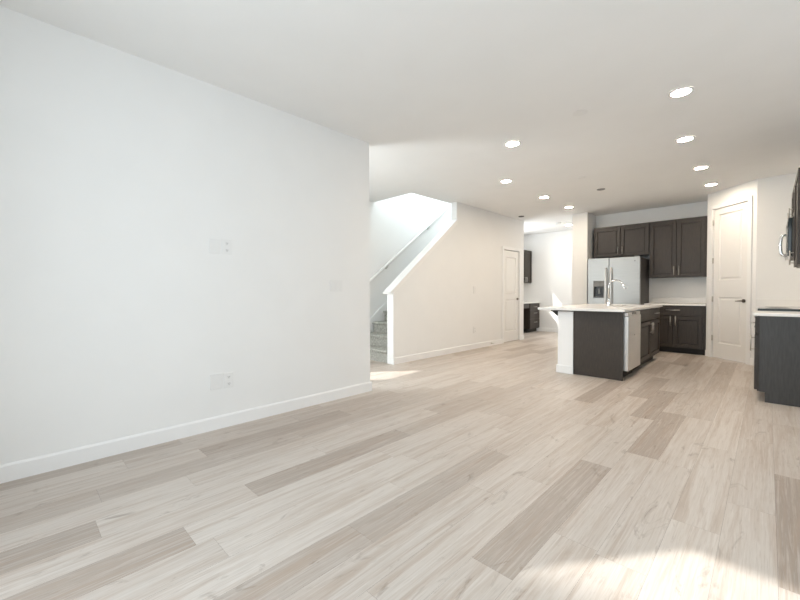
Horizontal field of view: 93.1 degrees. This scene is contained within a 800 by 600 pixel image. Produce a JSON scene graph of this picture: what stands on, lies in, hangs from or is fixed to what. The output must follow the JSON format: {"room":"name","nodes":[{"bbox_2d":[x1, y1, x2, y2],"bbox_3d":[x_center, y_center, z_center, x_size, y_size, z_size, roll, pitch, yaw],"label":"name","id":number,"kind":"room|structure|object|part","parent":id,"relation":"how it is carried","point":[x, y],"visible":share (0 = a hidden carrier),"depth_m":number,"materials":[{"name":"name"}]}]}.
{"room":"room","nodes":[
{"label":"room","id":0,"kind":"room"},
{"bbox_2d":[0,6,369,464],"bbox_3d":[-1.513,-0.335,3.102,0.120,2.760,3.250,1,2,44],"label":"wall","id":1,"kind":"structure","parent":0,"point":[119,169],"depth_m":2.74,"materials":[{"name":"paint"}]},
{"bbox_2d":[0,381,371,483],"bbox_3d":[-1.500,0.992,3.127,0.134,0.105,3.264,1,2,44],"label":"baseboard","id":2,"kind":"structure","parent":1,"relation":"attached to","point":[12,471],"depth_m":2.75,"materials":[{"name":"white paint"}]},
{"bbox_2d":[209,238,219,253],"bbox_3d":[-1.487,-0.432,3.036,0.006,0.115,0.085,1,2,44],"label":"blank plate","id":3,"kind":"object","parent":1,"relation":"attached to","point":[214,244],"visible":1,"depth_m":3.03,"materials":[{"name":"white plastic"}]},
{"bbox_2d":[210,373,221,389],"bbox_3d":[-1.483,0.658,3.058,0.006,0.125,0.093,1,2,44],"label":"blank plate","id":4,"kind":"object","parent":1,"relation":"attached to","point":[215,379],"visible":1,"depth_m":3.05,"materials":[{"name":"white plastic"}]},
{"bbox_2d":[222,239,231,254],"bbox_3d":[-1.419,-0.436,3.105,0.008,0.120,0.078,1,2,44],"label":"outlet","id":5,"kind":"object","parent":1,"relation":"attached to","point":[226,244],"visible":1,"depth_m":3.10,"materials":[{"name":"white plastic"}]},
{"bbox_2d":[224,372,233,387],"bbox_3d":[-1.414,0.660,3.128,0.008,0.123,0.079,1,2,44],"label":"outlet","id":6,"kind":"object","parent":1,"relation":"attached to","point":[228,377],"visible":1,"depth_m":3.13,"materials":[{"name":"white plastic"}]},
{"bbox_2d":[0,331,799,599],"bbox_3d":[2.225,1.062,4.798,7.370,0.120,11.250,1,2,44],"label":"floor","id":7,"kind":"structure","parent":0,"point":[494,472],"depth_m":2.02,"materials":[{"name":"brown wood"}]},
{"bbox_2d":[370,311,386,362],"bbox_3d":[0.778,-0.378,7.566,0.926,2.660,3.813,1,2,44],"label":"staircase","id":8,"kind":"structure","parent":7,"relation":"on","point":[378,338],"depth_m":6.43,"materials":[{"name":"grey carpet"}]},
{"bbox_2d":[523,303,538,332],"bbox_3d":[3.539,0.486,10.671,0.618,0.798,0.600,1,2,44],"label":"base cabinet","id":9,"kind":"object","parent":7,"relation":"on","point":[531,314],"visible":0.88,"depth_m":10.38,"materials":[{"name":"brown wood"}]},
{"bbox_3d":[3.726,0.648,10.492,0.020,0.255,0.584,1,2,44],"label":"drawer","id":10,"kind":"part","parent":9,"relation":"part of","materials":[{"name":"brown wood"}]},
{"bbox_3d":[3.726,0.395,10.487,0.020,0.237,0.584,1,2,44],"label":"drawer","id":11,"kind":"part","parent":9,"relation":"part of","materials":[{"name":"brown wood"}]},
{"bbox_3d":[3.725,0.184,10.483,0.020,0.168,0.584,1,2,44],"label":"drawer","id":12,"kind":"part","parent":9,"relation":"part of","materials":[{"name":"brown wood"}]},
{"bbox_2d":[573,312,623,380],"bbox_3d":[2.548,0.579,4.889,0.591,0.840,0.020,1,2,44],"label":"end panel","id":13,"kind":"object","parent":7,"relation":"on","point":[597,337],"visible":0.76,"depth_m":4.87,"materials":[{"name":"brown wood"}]},
{"bbox_2d":[588,255,648,304],"bbox_3d":[4.362,0.052,7.582,0.907,1.780,0.848,1,2,44],"label":"refrigerator","id":14,"kind":"object","parent":7,"relation":"on","point":[633,272],"visible":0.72,"depth_m":7.29,"materials":[{"name":"grey metal"}]},
{"bbox_3d":[3.949,0.012,7.535,0.379,1.665,0.070,1,2,44],"label":"freezer door","id":15,"kind":"part","parent":14,"relation":"part of","materials":[{"name":"metal"}]},
{"bbox_3d":[3.950,-0.318,7.512,0.175,0.105,0.052,1,2,44],"label":"control panel","id":16,"kind":"part","parent":14,"relation":"part of","materials":[{"name":"grey plastic"}]},
{"bbox_3d":[4.010,-0.148,7.382,0.026,0.969,0.077,1,2,44],"label":"handle","id":17,"kind":"part","parent":14,"relation":"part of","materials":[{"name":"metal"}]},
{"bbox_3d":[4.074,-0.147,7.320,0.026,0.969,0.077,1,2,44],"label":"handle","id":18,"kind":"part","parent":14,"relation":"part of","materials":[{"name":"metal"}]},
{"bbox_3d":[4.277,0.017,7.217,0.520,1.665,0.070,1,2,44],"label":"fridge door","id":19,"kind":"part","parent":14,"relation":"part of","materials":[{"name":"metal"}]},
{"bbox_2d":[623,311,640,376],"bbox_3d":[2.832,0.571,5.108,0.588,0.846,0.625,1,2,44],"label":"dishwasher","id":20,"kind":"object","parent":7,"relation":"on","point":[632,319],"visible":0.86,"depth_m":4.81,"materials":[{"name":"grey metal"}]},
{"bbox_3d":[3.009,0.172,4.927,0.065,0.043,0.625,1,2,44],"label":"control panel","id":21,"kind":"part","parent":20,"relation":"part of","materials":[{"name":"metal"}]},
{"bbox_2d":[632,308,659,369],"bbox_3d":[3.553,0.556,5.871,0.618,0.843,1.445,1,2,44],"label":"base cabinet","id":22,"kind":"object","parent":7,"relation":"on","point":[650,326],"visible":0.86,"depth_m":5.67,"materials":[{"name":"brown wood"}]},
{"bbox_3d":[3.506,0.597,5.448,0.022,0.553,0.747,1,2,44],"label":"door","id":23,"kind":"part","parent":22,"relation":"part of","materials":[{"name":"brown wood"}]},
{"bbox_3d":[3.739,0.219,5.683,0.020,0.163,1.421,1,2,44],"label":"drawer","id":24,"kind":"part","parent":22,"relation":"part of","materials":[{"name":"brown wood"}]},
{"bbox_3d":[4.006,0.586,5.962,0.022,0.553,0.662,1,2,44],"label":"door","id":25,"kind":"part","parent":22,"relation":"part of","materials":[{"name":"brown wood"}]},
{"bbox_2d":[650,305,705,354],"bbox_3d":[5.119,0.522,7.015,0.890,0.858,0.656,1,2,44],"label":"base cabinet","id":26,"kind":"object","parent":7,"relation":"on","point":[682,328],"visible":0.77,"depth_m":6.72,"materials":[{"name":"brown wood"}]},
{"bbox_3d":[4.763,0.564,6.971,0.418,0.553,0.022,1,2,44],"label":"door","id":27,"kind":"part","parent":26,"relation":"part of","materials":[{"name":"brown wood"}]},
{"bbox_2d":[644,298,705,305],"bbox_3d":[5.122,0.028,7.013,0.905,0.130,0.645,1,2,44],"label":"countertop","id":28,"kind":"structure","parent":26,"relation":"on","point":[654,301],"depth_m":7.08,"materials":[{"name":"white stone"}]},
{"bbox_3d":[4.915,0.194,6.816,0.843,0.163,0.020,1,2,44],"label":"drawer","id":29,"kind":"part","parent":26,"relation":"part of","materials":[{"name":"brown wood"}]},
{"bbox_3d":[5.070,0.569,6.673,0.413,0.553,0.022,1,2,44],"label":"door","id":30,"kind":"part","parent":26,"relation":"part of","materials":[{"name":"brown wood"}]},
{"bbox_2d":[750,316,759,390],"bbox_3d":[4.021,0.586,3.842,0.686,0.858,0.625,1,2,44],"label":"base cabinet","id":31,"kind":"object","parent":7,"relation":"on","point":[756,348],"visible":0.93,"depth_m":3.82,"materials":[{"name":"brown wood"}]},
{"bbox_3d":[3.620,0.440,3.890,0.038,0.160,0.012,1,2,44],"label":"handle","id":32,"kind":"part","parent":31,"relation":"part of","materials":[{"name":"silver metal"}]},
{"bbox_3d":[3.808,0.623,4.047,0.022,0.553,0.609,1,2,44],"label":"door","id":33,"kind":"part","parent":31,"relation":"part of","materials":[{"name":"brown wood"}]},
{"bbox_3d":[3.808,0.249,4.039,0.020,0.166,0.609,1,2,44],"label":"drawer","id":34,"kind":"part","parent":31,"relation":"part of","materials":[{"name":"brown wood"}]},
{"bbox_2d":[753,311,799,316],"bbox_3d":[4.015,0.092,3.810,0.667,0.130,0.657,1,2,44],"label":"countertop","id":35,"kind":"structure","parent":31,"relation":"on","point":[755,313],"depth_m":3.75,"materials":[{"name":"white stone"}]},
{"bbox_2d":[754,307,799,326],"bbox_3d":[4.503,0.538,4.338,0.648,0.893,0.750,1,2,44],"label":"range","id":36,"kind":"object","parent":7,"relation":"on","point":[759,308],"visible":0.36,"depth_m":4.21,"materials":[{"name":"grey metal"}]},
{"bbox_2d":[758,307,799,311],"bbox_3d":[4.512,0.109,4.320,0.620,0.036,0.750,1,2,44],"label":"cooktop","id":37,"kind":"object","parent":36,"relation":"in","point":[759,308],"depth_m":4.21,"materials":[{"name":"black glass"}]},
{"bbox_2d":[759,316,799,406],"bbox_3d":[3.825,0.592,3.583,0.612,0.858,0.020,1,2,44],"label":"end panel","id":38,"kind":"object","parent":7,"relation":"on","point":[779,372],"visible":1,"depth_m":3.69,"materials":[{"name":"brown wood"}]},
{"bbox_3d":[5.172,0.561,4.963,0.598,0.858,1.068,1,2,44],"label":"base cabinet","id":39,"kind":"object","parent":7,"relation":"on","visible":0},
{"bbox_2d":[756,299,799,306],"bbox_3d":[5.143,0.067,4.984,0.685,0.130,1.067,1,2,44],"label":"countertop","id":40,"kind":"structure","parent":39,"relation":"on","point":[759,302],"depth_m":5.42,"materials":[{"name":"white stone"}]},
{"bbox_2d":[0,0,799,234],"bbox_3d":[2.260,-1.908,4.735,7.300,0.300,11.200,1,2,44],"label":"ceiling","id":41,"kind":"structure","parent":0,"point":[436,90],"depth_m":2.94,"materials":[{"name":"paint"}]},
{"bbox_2d":[500,179,511,182],"bbox_3d":[1.579,-1.769,5.643,0.176,0.008,0.176,1,2,44],"label":"recessed light","id":42,"kind":"object","parent":41,"relation":"in","point":[504,180],"visible":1,"depth_m":5.64,"materials":[{"name":"white plastic"}]},
{"bbox_2d":[504,140,520,146],"bbox_3d":[1.254,-1.741,4.222,0.176,0.008,0.176,1,2,44],"label":"recessed light","id":43,"kind":"object","parent":41,"relation":"in","point":[513,143],"visible":1,"depth_m":4.21,"materials":[{"name":"white plastic"}]},
{"bbox_2d":[668,86,693,97],"bbox_3d":[2.333,-1.723,3.145,0.176,0.008,0.176,1,2,44],"label":"recessed light","id":44,"kind":"object","parent":41,"relation":"in","point":[683,91],"visible":1,"depth_m":3.14,"materials":[{"name":"white plastic"}]},
{"bbox_2d":[675,136,694,142],"bbox_3d":[3.094,-1.744,4.112,0.176,0.008,0.176,1,2,44],"label":"recessed light","id":45,"kind":"object","parent":41,"relation":"in","point":[685,138],"visible":1,"depth_m":4.11,"materials":[{"name":"white plastic"}]},
{"bbox_2d":[693,165,708,169],"bbox_3d":[4.019,-1.765,5.055,0.176,0.008,0.176,1,2,44],"label":"recessed light","id":46,"kind":"object","parent":41,"relation":"in","point":[703,166],"visible":1,"depth_m":5.04,"materials":[{"name":"white plastic"}]},
{"bbox_2d":[704,183,717,186],"bbox_3d":[4.810,-1.782,5.857,0.176,0.008,0.176,1,2,44],"label":"recessed light","id":47,"kind":"object","parent":41,"relation":"in","point":[709,184],"visible":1,"depth_m":5.84,"materials":[{"name":"white plastic"}]},
{"bbox_2d":[369,193,450,317],"bbox_3d":[-0.060,-1.819,7.479,0.150,5.550,10.200,1,2,44],"label":"wall","id":48,"kind":"structure","parent":0,"point":[395,221],"depth_m":7.39,"materials":[{"name":"paint"}]},
{"bbox_2d":[370,301,386,331],"bbox_3d":[0.414,-0.549,7.870,0.015,2.992,3.880,1,2,44],"label":"trim","id":49,"kind":"structure","parent":48,"relation":"attached to","point":[379,315],"depth_m":7.04,"materials":[{"name":"white paint"}]},
{"bbox_2d":[370,204,450,281],"bbox_3d":[0.479,-1.453,7.870,0.090,2.805,3.828,1,2,44],"label":"handrail","id":50,"kind":"object","parent":48,"relation":"attached to","point":[385,266],"visible":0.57,"depth_m":7.49,"materials":[{"name":"white paint"}]},
{"bbox_2d":[394,202,523,357],"bbox_3d":[1.353,-0.425,7.357,0.120,2.760,4.290,1,2,44],"label":"wall","id":51,"kind":"structure","parent":0,"point":[436,307],"depth_m":7.04,"materials":[{"name":"paint"}]},
{"bbox_2d":[387,293,393,357],"bbox_3d":[-0.146,0.376,5.831,0.134,1.015,0.012,1,2,44],"label":"trim","id":52,"kind":"structure","parent":51,"relation":"attached to","point":[390,297],"depth_m":5.82,"materials":[{"name":"white paint"}]},
{"bbox_2d":[383,219,457,293],"bbox_3d":[0.396,-0.786,6.366,0.170,1.367,1.741,1,2,44],"label":"trim","id":53,"kind":"structure","parent":51,"relation":"attached to","point":[419,259],"depth_m":6.25,"materials":[{"name":"white paint"}]},
{"bbox_2d":[451,202,456,219],"bbox_3d":[0.995,-1.642,6.968,0.122,0.310,0.008,1,2,44],"label":"trim","id":54,"kind":"structure","parent":51,"relation":"attached to","point":[454,204],"depth_m":6.96,"materials":[{"name":"white paint"}]},
{"bbox_2d":[387,335,523,364],"bbox_3d":[1.353,0.902,7.376,0.144,0.105,4.304,1,2,44],"label":"baseboard","id":55,"kind":"structure","parent":51,"relation":"attached to","point":[408,358],"depth_m":6.61,"materials":[{"name":"white paint"}]},
{"bbox_2d":[504,250,517,341],"bbox_3d":[2.478,-0.086,8.445,0.094,2.010,0.728,1,2,44],"label":"door","id":56,"kind":"structure","parent":51,"relation":"in","point":[510,257],"depth_m":8.47,"materials":[{"name":"white paint"}]},
{"bbox_2d":[502,246,520,343],"bbox_3d":[2.493,-0.117,8.438,0.016,2.095,0.870,1,2,44],"label":"trim","id":57,"kind":"structure","parent":51,"relation":"attached to","point":[503,247],"depth_m":8.18,"materials":[{"name":"white paint"}]},
{"bbox_2d":[524,230,571,330],"bbox_3d":[4.335,-0.493,10.447,2.350,2.760,0.140,1,2,44],"label":"wall","id":58,"kind":"structure","parent":0,"point":[551,285],"depth_m":10.51,"materials":[{"name":"paint"}]},
{"bbox_2d":[524,250,531,282],"bbox_3d":[3.396,-0.941,10.680,0.368,0.920,0.800,1,2,44],"label":"upper cabinet","id":59,"kind":"object","parent":58,"relation":"attached to","point":[527,254],"visible":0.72,"depth_m":10.70,"materials":[{"name":"brown wood"}]},
{"bbox_3d":[3.363,-0.936,10.450,0.022,0.900,0.408,1,2,44],"label":"door","id":60,"kind":"part","parent":59,"relation":"part of","materials":[{"name":"brown wood"}]},
{"bbox_2d":[541,328,557,331],"bbox_3d":[4.554,0.840,10.156,1.600,0.105,0.014,1,2,44],"label":"baseboard","id":61,"kind":"structure","parent":58,"relation":"attached to","point":[542,329],"depth_m":10.53,"materials":[{"name":"white paint"}]},
{"bbox_2d":[558,311,573,365],"bbox_3d":[2.996,0.558,5.918,0.200,0.840,2.155,1,2,44],"label":"wall","id":62,"kind":"structure","parent":0,"point":[565,319],"depth_m":5.14,"materials":[{"name":"white paint"}]},
{"bbox_2d":[556,364,572,373],"bbox_3d":[2.989,0.925,5.922,0.223,0.105,2.170,1,2,44],"label":"baseboard","id":63,"kind":"structure","parent":62,"relation":"attached to","point":[559,368],"depth_m":5.14,"materials":[{"name":"white paint"}]},
{"bbox_2d":[551,310,624,312],"bbox_3d":[3.164,0.132,5.700,0.878,0.016,2.220,1,2,44],"label":"board","id":64,"kind":"object","parent":62,"relation":"on","point":[551,310],"visible":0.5,"depth_m":4.87,"materials":[{"name":"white wood"}]},
{"bbox_2d":[538,304,662,311],"bbox_3d":[3.123,0.107,5.777,1.092,0.030,2.305,1,2,44],"label":"countertop","id":65,"kind":"structure","parent":64,"relation":"on","point":[582,307],"depth_m":5.25,"materials":[{"name":"white stone"}]},
{"bbox_2d":[607,279,626,305],"bbox_3d":[3.362,-0.115,5.883,0.278,0.409,0.088,1,2,44],"label":"faucet","id":66,"kind":"object","parent":65,"relation":"on","point":[623,285],"visible":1,"depth_m":5.95,"materials":[{"name":"silver metal"}]},
{"bbox_3d":[3.360,-0.166,5.907,0.208,0.309,0.023,1,2,44],"label":"spout","id":67,"kind":"part","parent":66,"relation":"part of","materials":[{"name":"silver metal"}]},
{"bbox_2d":[572,212,595,304],"bbox_3d":[4.508,-0.460,8.725,0.300,2.760,2.090,1,2,44],"label":"wall","id":68,"kind":"structure","parent":0,"point":[583,224],"depth_m":7.97,"materials":[{"name":"paint"}]},
{"bbox_2d":[596,201,707,302],"bbox_3d":[5.053,-0.440,7.603,2.045,2.760,0.120,1,2,44],"label":"wall","id":69,"kind":"structure","parent":0,"point":[685,287],"depth_m":7.36,"materials":[{"name":"paint"}]},
{"bbox_2d":[594,222,649,258],"bbox_3d":[4.545,-1.196,7.745,0.994,0.625,0.356,1,2,44],"label":"upper cabinet","id":70,"kind":"object","parent":69,"relation":"attached to","point":[630,240],"visible":0.98,"depth_m":7.62,"materials":[{"name":"brown wood"}]},
{"bbox_3d":[4.278,-1.185,7.823,0.479,0.580,0.022,1,2,44],"label":"door","id":71,"kind":"part","parent":70,"relation":"part of","materials":[{"name":"brown wood"}]},
{"bbox_3d":[4.631,-1.179,7.479,0.483,0.580,0.022,1,2,44],"label":"door","id":72,"kind":"part","parent":70,"relation":"part of","materials":[{"name":"brown wood"}]},
{"bbox_2d":[649,216,706,277],"bbox_3d":[5.221,-0.962,7.093,0.886,1.073,0.356,1,2,44],"label":"upper cabinet","id":73,"kind":"object","parent":69,"relation":"attached to","point":[678,247],"visible":1,"depth_m":6.98,"materials":[{"name":"brown wood"}]},
{"bbox_3d":[4.969,-0.950,7.156,0.413,1.028,0.022,1,2,44],"label":"door","id":74,"kind":"part","parent":73,"relation":"part of","materials":[{"name":"brown wood"}]},
{"bbox_3d":[5.274,-0.945,6.860,0.414,1.028,0.022,1,2,44],"label":"door","id":75,"kind":"part","parent":73,"relation":"part of","materials":[{"name":"brown wood"}]},
{"bbox_2d":[651,298,705,302],"bbox_3d":[5.339,0.008,7.237,0.905,0.100,0.020,1,2,44],"label":"backsplash","id":76,"kind":"structure","parent":69,"relation":"attached to","point":[653,300],"depth_m":7.24,"materials":[{"name":"white stone"}]},
{"bbox_2d":[706,179,756,358],"bbox_3d":[5.311,-0.411,6.041,0.110,2.760,0.880,0,1,-1],"label":"wall","id":77,"kind":"structure","parent":0,"point":[749,188],"depth_m":5.88,"materials":[{"name":"paint"}]},
{"bbox_2d":[711,202,747,362],"bbox_3d":[5.250,-0.270,6.059,0.106,2.453,0.630,0,1,-1],"label":"door","id":78,"kind":"structure","parent":77,"relation":"in","point":[730,223],"depth_m":6.04,"materials":[{"name":"white paint"}]},
{"bbox_2d":[705,350,753,365],"bbox_3d":[5.253,0.916,6.065,0.016,0.105,0.880,0,1,-1],"label":"baseboard","id":79,"kind":"structure","parent":77,"relation":"attached to","point":[706,351],"depth_m":5.68,"materials":[{"name":"white paint"}]},
{"bbox_2d":[708,195,752,364],"bbox_3d":[5.249,-0.298,6.044,0.016,2.535,0.760,0,1,-1],"label":"trim","id":80,"kind":"structure","parent":77,"relation":"attached to","point":[749,199],"depth_m":5.72,"materials":[{"name":"white paint"}]},
{"bbox_2d":[755,173,799,310],"bbox_3d":[5.554,-0.400,5.402,0.690,2.760,0.120,1,2,44],"label":"wall","id":81,"kind":"structure","parent":0,"point":[775,278],"depth_m":5.46,"materials":[{"name":"paint"}]},
{"bbox_3d":[5.022,-0.376,4.274,0.120,2.760,2.480,1,2,44],"label":"wall","id":82,"kind":"structure","parent":0,"visible":0},
{"bbox_2d":[787,183,794,219],"bbox_3d":[4.602,-1.089,4.208,0.400,0.380,0.757,1,2,44],"label":"upper cabinet","id":83,"kind":"object","parent":82,"relation":"attached to","point":[793,192],"visible":0.44,"depth_m":4.30,"materials":[{"name":"brown wood"}]},
{"bbox_2d":[779,217,793,260],"bbox_3d":[4.577,-0.675,4.242,0.480,0.438,0.756,1,2,44],"label":"microwave","id":84,"kind":"object","parent":83,"relation":"attached to","point":[789,232],"visible":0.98,"depth_m":4.09,"materials":[{"name":"grey metal"}]},
{"bbox_3d":[4.306,-0.614,4.258,0.069,0.258,0.028,1,2,44],"label":"handle","id":85,"kind":"part","parent":84,"relation":"part of","materials":[{"name":"silver metal"}]},
{"bbox_3d":[4.260,-0.682,4.139,0.033,0.410,0.166,1,2,44],"label":"control panel","id":86,"kind":"part","parent":84,"relation":"part of","materials":[{"name":"black glass"}]},
{"bbox_3d":[4.623,-1.094,4.449,0.022,0.360,0.370,1,2,44],"label":"door","id":87,"kind":"part","parent":83,"relation":"part of","materials":[{"name":"brown wood"}]},
{"bbox_3d":[4.362,-1.088,4.180,0.022,0.360,0.368,1,2,44],"label":"door","id":88,"kind":"part","parent":83,"relation":"part of","materials":[{"name":"brown wood"}]},
{"bbox_2d":[789,168,799,267],"bbox_3d":[4.114,-0.800,3.710,0.400,0.935,0.640,1,2,44],"label":"upper cabinet","id":89,"kind":"object","parent":82,"relation":"attached to","point":[796,252],"visible":1,"depth_m":3.77,"materials":[{"name":"brown wood"}]},
{"bbox_3d":[4.173,-0.449,4.037,0.038,0.150,0.012,1,2,44],"label":"handle","id":90,"kind":"part","parent":89,"relation":"part of","materials":[{"name":"silver metal"}]},
{"bbox_3d":[4.005,-0.802,3.817,0.022,0.915,0.628,1,2,44],"label":"door","id":91,"kind":"part","parent":89,"relation":"part of","materials":[{"name":"brown wood"}]}
]}

